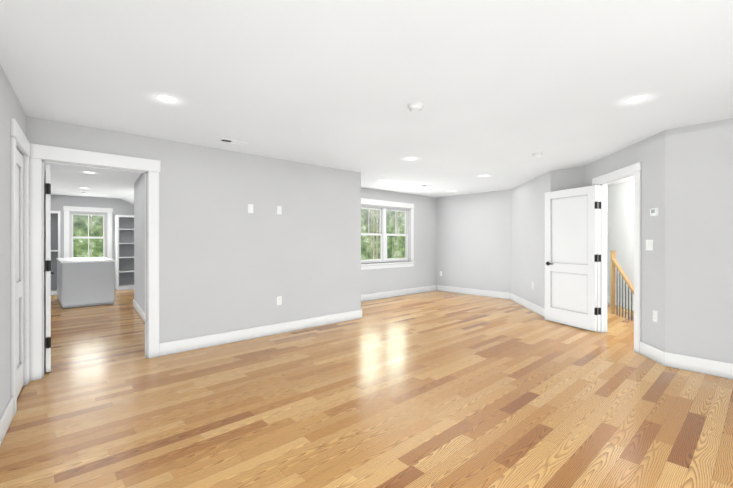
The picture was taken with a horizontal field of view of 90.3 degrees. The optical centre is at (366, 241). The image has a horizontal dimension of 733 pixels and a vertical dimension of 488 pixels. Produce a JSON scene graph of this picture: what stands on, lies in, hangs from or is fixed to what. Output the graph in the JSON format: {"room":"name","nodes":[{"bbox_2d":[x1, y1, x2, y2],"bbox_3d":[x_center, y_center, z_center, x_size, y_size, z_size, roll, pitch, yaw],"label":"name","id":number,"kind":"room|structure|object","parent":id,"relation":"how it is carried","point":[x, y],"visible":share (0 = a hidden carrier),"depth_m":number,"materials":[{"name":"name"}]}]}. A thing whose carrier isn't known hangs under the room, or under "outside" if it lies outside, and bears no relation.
{"room":"empty bedroom","nodes":[
{"label":"empty bedroom","id":0,"kind":"room"},
{"bbox_2d":[0,65,26,417],"bbox_3d":[-2.573,0.064,2.524,0.120,2.440,1.995,0,0,-37],"label":"wall","id":1,"kind":"structure","parent":0,"point":[10,106],"depth_m":2.52,"materials":[{"name":"grey paint"}]},
{"bbox_2d":[0,397,13,445],"bbox_3d":[-2.519,1.212,2.567,0.016,0.145,1.995,0,0,-37],"label":"baseboard","id":2,"kind":"structure","parent":1,"relation":"attached to","point":[7,416],"depth_m":2.45,"materials":[{"name":"white wood"}]},
{"bbox_2d":[16,148,23,397],"bbox_3d":[-2.877,0.258,2.982,0.040,2.028,0.630,0,0,-37],"label":"closet door","id":3,"kind":"structure","parent":1,"relation":"in","point":[20,262],"depth_m":3.15,"materials":[{"name":"white wood"}]},
{"bbox_2d":[10,118,29,415],"bbox_3d":[-2.901,0.189,2.976,0.147,2.190,0.864,0,0,-37],"label":"trim","id":4,"kind":"structure","parent":1,"relation":"attached to","point":[19,141],"depth_m":2.76,"materials":[{"name":"white wood"}]},
{"bbox_2d":[51,195,133,274],"bbox_3d":[-7.016,0.056,9.720,2.770,2.440,0.160,0,0,-42],"label":"wall","id":5,"kind":"structure","parent":0,"point":[118,206],"depth_m":9.46,"materials":[{"name":"grey paint"}]},
{"bbox_2d":[63,206,112,258],"bbox_3d":[-7.236,-0.110,9.489,1.053,1.578,0.205,0,0,-42],"label":"trim","id":6,"kind":"structure","parent":5,"relation":"attached to","point":[70,212],"depth_m":9.46,"materials":[{"name":"white wood"}]},
{"bbox_2d":[73,215,102,235],"bbox_3d":[-7.268,-0.413,9.523,0.665,0.605,0.004,0,0,-42],"label":"glass","id":7,"kind":"object","parent":5,"relation":"attached to","point":[87,235],"depth_m":9.50,"materials":[{"name":"clear glass"}]},
{"bbox_2d":[73,238,102,257],"bbox_3d":[-7.244,0.195,9.498,0.665,0.605,0.004,0,0,-42],"label":"glass","id":8,"kind":"object","parent":5,"relation":"attached to","point":[76,238],"depth_m":9.48,"materials":[{"name":"clear glass"}]},
{"bbox_2d":[121,192,133,204],"bbox_3d":[-5.061,-0.968,8.903,1.080,0.590,3.680,0,0,-42],"label":"ceiling slope","id":9,"kind":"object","parent":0,"point":[129,198],"visible":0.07,"depth_m":9.49,"materials":[{"name":"paint"}]},
{"bbox_2d":[134,173,144,311],"bbox_3d":[-3.422,0.060,5.775,0.120,2.440,3.757,0,0,-37],"label":"wall","id":10,"kind":"structure","parent":0,"point":[139,240],"depth_m":6.48,"materials":[{"name":"grey paint"}]},
{"bbox_2d":[133,299,144,321],"bbox_3d":[-3.481,1.208,5.742,0.016,0.145,3.773,0,0,-37],"label":"baseboard","id":11,"kind":"structure","parent":10,"relation":"attached to","point":[139,309],"depth_m":6.35,"materials":[{"name":"white wood"}]},
{"bbox_2d":[27,116,360,342],"bbox_3d":[-1.651,0.062,4.784,4.106,2.440,0.120,0,0,-42],"label":"wall","id":12,"kind":"structure","parent":0,"point":[228,262],"depth_m":4.72,"materials":[{"name":"grey paint"}]},
{"bbox_2d":[44,164,53,371],"bbox_3d":[-3.386,0.257,3.863,0.126,2.028,0.870,0,0,-42],"label":"hall door","id":13,"kind":"structure","parent":12,"relation":"in","point":[47,265],"depth_m":3.56,"materials":[{"name":"white wood"}]},
{"bbox_2d":[29,143,159,380],"bbox_3d":[-2.762,0.188,3.755,1.109,2.190,0.147,0,0,-42],"label":"door frame","id":14,"kind":"structure","parent":12,"relation":"attached to","point":[40,155],"depth_m":3.58,"materials":[{"name":"white wood"}]},
{"bbox_2d":[248,204,252,212],"bbox_3d":[-1.529,-0.438,4.808,0.072,0.118,0.008,0,0,-42],"label":"light switch","id":15,"kind":"object","parent":12,"relation":"attached to","point":[250,208],"visible":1,"depth_m":4.80,"materials":[{"name":"white plastic"}]},
{"bbox_2d":[159,309,361,355],"bbox_3d":[-1.200,1.209,5.104,3.041,0.145,0.016,0,0,-42],"label":"baseboard","id":16,"kind":"structure","parent":12,"relation":"attached to","point":[179,346],"depth_m":4.79,"materials":[{"name":"white wood"}]},
{"bbox_2d":[277,296,281,304],"bbox_3d":[-1.218,0.821,5.091,0.072,0.118,0.010,0,0,-42],"label":"outlet","id":17,"kind":"object","parent":12,"relation":"attached to","point":[279,300],"visible":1,"depth_m":5.09,"materials":[{"name":"white plastic"}]},
{"bbox_2d":[277,206,281,213],"bbox_3d":[-1.218,-0.444,5.091,0.072,0.118,0.008,0,0,-42],"label":"light switch","id":18,"kind":"object","parent":12,"relation":"attached to","point":[279,209],"visible":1,"depth_m":5.09,"materials":[{"name":"white plastic"}]},
{"bbox_2d":[0,289,732,487],"bbox_3d":[-0.110,1.340,6.059,13.000,0.120,15.100,0,0,-42],"label":"floor","id":19,"kind":"structure","parent":0,"point":[437,389],"depth_m":2.81,"materials":[{"name":"brown wood"}]},
{"bbox_2d":[51,211,59,295],"bbox_3d":[-7.677,0.267,8.754,0.480,2.020,0.378,0,0,-42],"label":"closet shelf","id":20,"kind":"object","parent":19,"relation":"on","point":[55,234],"visible":0.23,"depth_m":8.97,"materials":[{"name":"white wood"}]},
{"bbox_2d":[57,261,115,308],"bbox_3d":[-6.062,0.842,7.858,0.876,0.872,1.720,0,0,-42],"label":"kitchen island","id":21,"kind":"object","parent":19,"relation":"on","point":[85,281],"depth_m":7.21,"materials":[{"name":"white wood"}]},
{"bbox_2d":[56,257,111,264],"bbox_3d":[-6.072,0.387,7.848,0.873,0.038,1.780,0,0,-42],"label":"island countertop","id":22,"kind":"structure","parent":21,"relation":"on","point":[63,261],"depth_m":7.61,"materials":[{"name":"white stone"}]},
{"bbox_2d":[115,215,133,290],"bbox_3d":[-6.284,0.281,10.024,1.020,1.990,0.378,0,0,-42],"label":"closet shelf","id":23,"kind":"object","parent":19,"relation":"on","point":[124,252],"visible":0.4,"depth_m":9.93,"materials":[{"name":"white wood"}]},
{"bbox_2d":[610,251,633,319],"bbox_3d":[4.332,0.720,6.023,0.068,1.120,1.022,0,0,8],"label":"stair railing","id":24,"kind":"object","parent":19,"relation":"on","point":[614,262],"visible":0.65,"depth_m":6.36,"materials":[{"name":"brown wood"}]},
{"bbox_2d":[0,0,732,198],"bbox_3d":[-0.110,-1.220,6.056,13.000,0.120,15.100,0,0,-42],"label":"ceiling","id":25,"kind":"structure","parent":0,"point":[502,91],"depth_m":2.58,"materials":[{"name":"paint"}]},
{"bbox_2d":[155,94,177,102],"bbox_3d":[-1.606,-1.151,2.933,0.420,0.010,0.420,0,0,-42],"label":"recessed light","id":26,"kind":"object","parent":25,"relation":"in","point":[166,98],"visible":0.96,"depth_m":2.91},
{"bbox_2d":[218,138,247,145],"bbox_3d":[-1.541,-1.153,4.206,0.300,0.008,0.130,0,0,-42],"label":"ceiling vent","id":27,"kind":"object","parent":25,"relation":"in","point":[232,141],"visible":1,"depth_m":4.19,"materials":[{"name":"white metal"}]},
{"bbox_2d":[405,157,415,159],"bbox_3d":[0.611,-1.153,5.042,0.420,0.010,0.420,0,0,-42],"label":"recessed light","id":28,"kind":"object","parent":25,"relation":"in","point":[410,158],"visible":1,"depth_m":5.02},
{"bbox_2d":[408,102,423,111],"bbox_3d":[0.418,-1.137,3.087,0.136,0.040,0.136,0,0,-42],"label":"smoke detector","id":29,"kind":"object","parent":25,"relation":"attached to","point":[415,106],"visible":1,"depth_m":3.05,"materials":[{"name":"white plastic"}]},
{"bbox_2d":[531,152,542,156],"bbox_3d":[2.239,-1.138,4.780,0.136,0.040,0.136,0,0,-42],"label":"smoke detector","id":30,"kind":"object","parent":25,"relation":"attached to","point":[537,154],"visible":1,"depth_m":4.74,"materials":[{"name":"white plastic"}]},
{"bbox_2d":[624,95,647,103],"bbox_3d":[2.174,-1.151,2.942,0.420,0.010,0.420,0,0,-42],"label":"recessed light","id":31,"kind":"object","parent":25,"relation":"in","point":[635,99],"visible":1,"depth_m":2.93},
{"bbox_2d":[361,188,436,294],"bbox_3d":[0.443,0.058,8.410,3.875,2.440,0.160,0,0,-42],"label":"wall","id":32,"kind":"structure","parent":0,"point":[421,272],"depth_m":9.00,"materials":[{"name":"grey paint"}]},
{"bbox_2d":[361,198,414,269],"bbox_3d":[0.404,-0.166,8.344,1.950,1.533,0.205,0,0,-42],"label":"window","id":33,"kind":"structure","parent":32,"relation":"in","point":[383,261],"depth_m":8.39,"materials":[{"name":"white wood"}]},
{"bbox_2d":[361,285,436,301],"bbox_3d":[0.458,1.205,8.306,3.755,0.145,0.016,0,0,-42],"label":"baseboard","id":34,"kind":"structure","parent":32,"relation":"attached to","point":[380,295],"depth_m":8.54,"materials":[{"name":"white wood"}]},
{"bbox_2d":[436,189,510,292],"bbox_3d":[2.565,0.057,8.869,0.120,2.440,2.021,0,0,-42],"label":"wall","id":35,"kind":"structure","parent":0,"point":[473,241],"depth_m":8.73,"materials":[{"name":"grey paint"}]},
{"bbox_2d":[437,285,509,298],"bbox_3d":[2.514,1.205,8.825,0.016,0.145,2.021,0,0,-42],"label":"baseboard","id":36,"kind":"structure","parent":35,"relation":"attached to","point":[494,294],"depth_m":8.73,"materials":[{"name":"white wood"}]},
{"bbox_2d":[511,171,549,308],"bbox_3d":[3.164,0.059,7.014,0.120,2.440,2.135,0,0,5],"label":"wall","id":37,"kind":"structure","parent":0,"point":[527,233],"depth_m":6.92,"materials":[{"name":"grey paint"}]},
{"bbox_2d":[510,293,544,316],"bbox_3d":[3.096,1.207,7.018,0.016,0.145,2.141,0,0,5],"label":"baseboard","id":38,"kind":"structure","parent":37,"relation":"attached to","point":[537,309],"depth_m":6.93,"materials":[{"name":"white wood"}]},
{"bbox_2d":[550,166,584,191],"bbox_3d":[3.216,0.060,5.800,0.141,2.440,0.512,0,0,-42],"label":"wall","id":39,"kind":"structure","parent":0,"point":[567,178],"depth_m":5.75,"materials":[{"name":"grey paint"}]},
{"bbox_2d":[607,179,633,302],"bbox_3d":[4.932,0.060,6.136,0.120,2.440,5.050,0,0,8],"label":"wall","id":40,"kind":"structure","parent":0,"point":[620,219],"depth_m":7.16,"materials":[{"name":"white paint"}]},
{"bbox_2d":[607,296,633,310],"bbox_3d":[4.865,1.208,6.146,0.016,0.145,5.050,0,0,8],"label":"baseboard","id":41,"kind":"structure","parent":40,"relation":"attached to","point":[608,299],"depth_m":7.06,"materials":[{"name":"white wood"}]},
{"bbox_2d":[585,130,665,351],"bbox_3d":[3.273,0.062,4.661,0.120,2.440,1.812,0,0,8],"label":"wall","id":42,"kind":"structure","parent":0,"point":[649,153],"depth_m":4.01,"materials":[{"name":"grey paint"}]},
{"bbox_2d":[545,185,597,331],"bbox_3d":[3.096,0.234,5.555,0.362,2.070,0.836,0,0,-42],"label":"door","id":43,"kind":"structure","parent":42,"relation":"in","point":[571,258],"depth_m":5.49,"materials":[{"name":"white wood"}]},
{"bbox_2d":[592,162,641,353],"bbox_3d":[3.268,0.184,4.714,0.147,2.195,1.129,0,0,8],"label":"door frame","id":44,"kind":"structure","parent":42,"relation":"attached to","point":[604,180],"depth_m":4.84,"materials":[{"name":"white wood"}]},
{"bbox_2d":[646,240,652,250],"bbox_3d":[3.123,0.035,4.025,0.010,0.118,0.118,0,0,8],"label":"light switch","id":45,"kind":"object","parent":42,"relation":"attached to","point":[649,244],"visible":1,"depth_m":4.01,"materials":[{"name":"white plastic"}]},
{"bbox_2d":[640,341,663,364],"bbox_3d":[3.205,1.209,4.669,0.016,0.145,1.818,0,0,8],"label":"baseboard","id":46,"kind":"structure","parent":42,"relation":"attached to","point":[652,353],"depth_m":3.95,"materials":[{"name":"white wood"}]},
{"bbox_2d":[650,208,658,215],"bbox_3d":[3.103,-0.322,3.931,0.024,0.085,0.105,0,0,8],"label":"thermostat","id":47,"kind":"object","parent":42,"relation":"attached to","point":[654,211],"visible":1,"depth_m":3.91,"materials":[{"name":"white plastic"}]},
{"bbox_2d":[653,310,657,322],"bbox_3d":[3.110,0.803,3.926,0.010,0.118,0.072,0,0,8],"label":"outlet","id":48,"kind":"object","parent":42,"relation":"attached to","point":[655,316],"visible":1,"depth_m":3.91,"materials":[{"name":"white plastic"}]},
{"bbox_2d":[665,118,732,363],"bbox_3d":[3.947,0.064,2.924,0.120,2.440,2.402,0,0,-42],"label":"wall","id":49,"kind":"structure","parent":0,"point":[698,240],"depth_m":3.58,"materials":[{"name":"grey paint"}]},
{"bbox_2d":[664,352,732,378],"bbox_3d":[3.895,1.211,2.882,0.016,0.145,2.408,0,0,-42],"label":"baseboard","id":50,"kind":"structure","parent":49,"relation":"attached to","point":[705,366],"depth_m":3.57,"materials":[{"name":"white wood"}]},
{"label":"outside","id":51,"kind":"structure","parent":0,"visible":0},
{"bbox_2d":[73,215,102,257],"bbox_3d":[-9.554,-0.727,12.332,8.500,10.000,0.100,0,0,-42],"label":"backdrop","id":52,"kind":"structure","parent":51,"point":[80,249],"depth_m":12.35,"materials":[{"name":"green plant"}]},
{"bbox_2d":[361,209,404,259],"bbox_3d":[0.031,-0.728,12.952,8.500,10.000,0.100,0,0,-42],"label":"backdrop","id":53,"kind":"structure","parent":51,"point":[392,253],"depth_m":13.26,"materials":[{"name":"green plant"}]}
]}

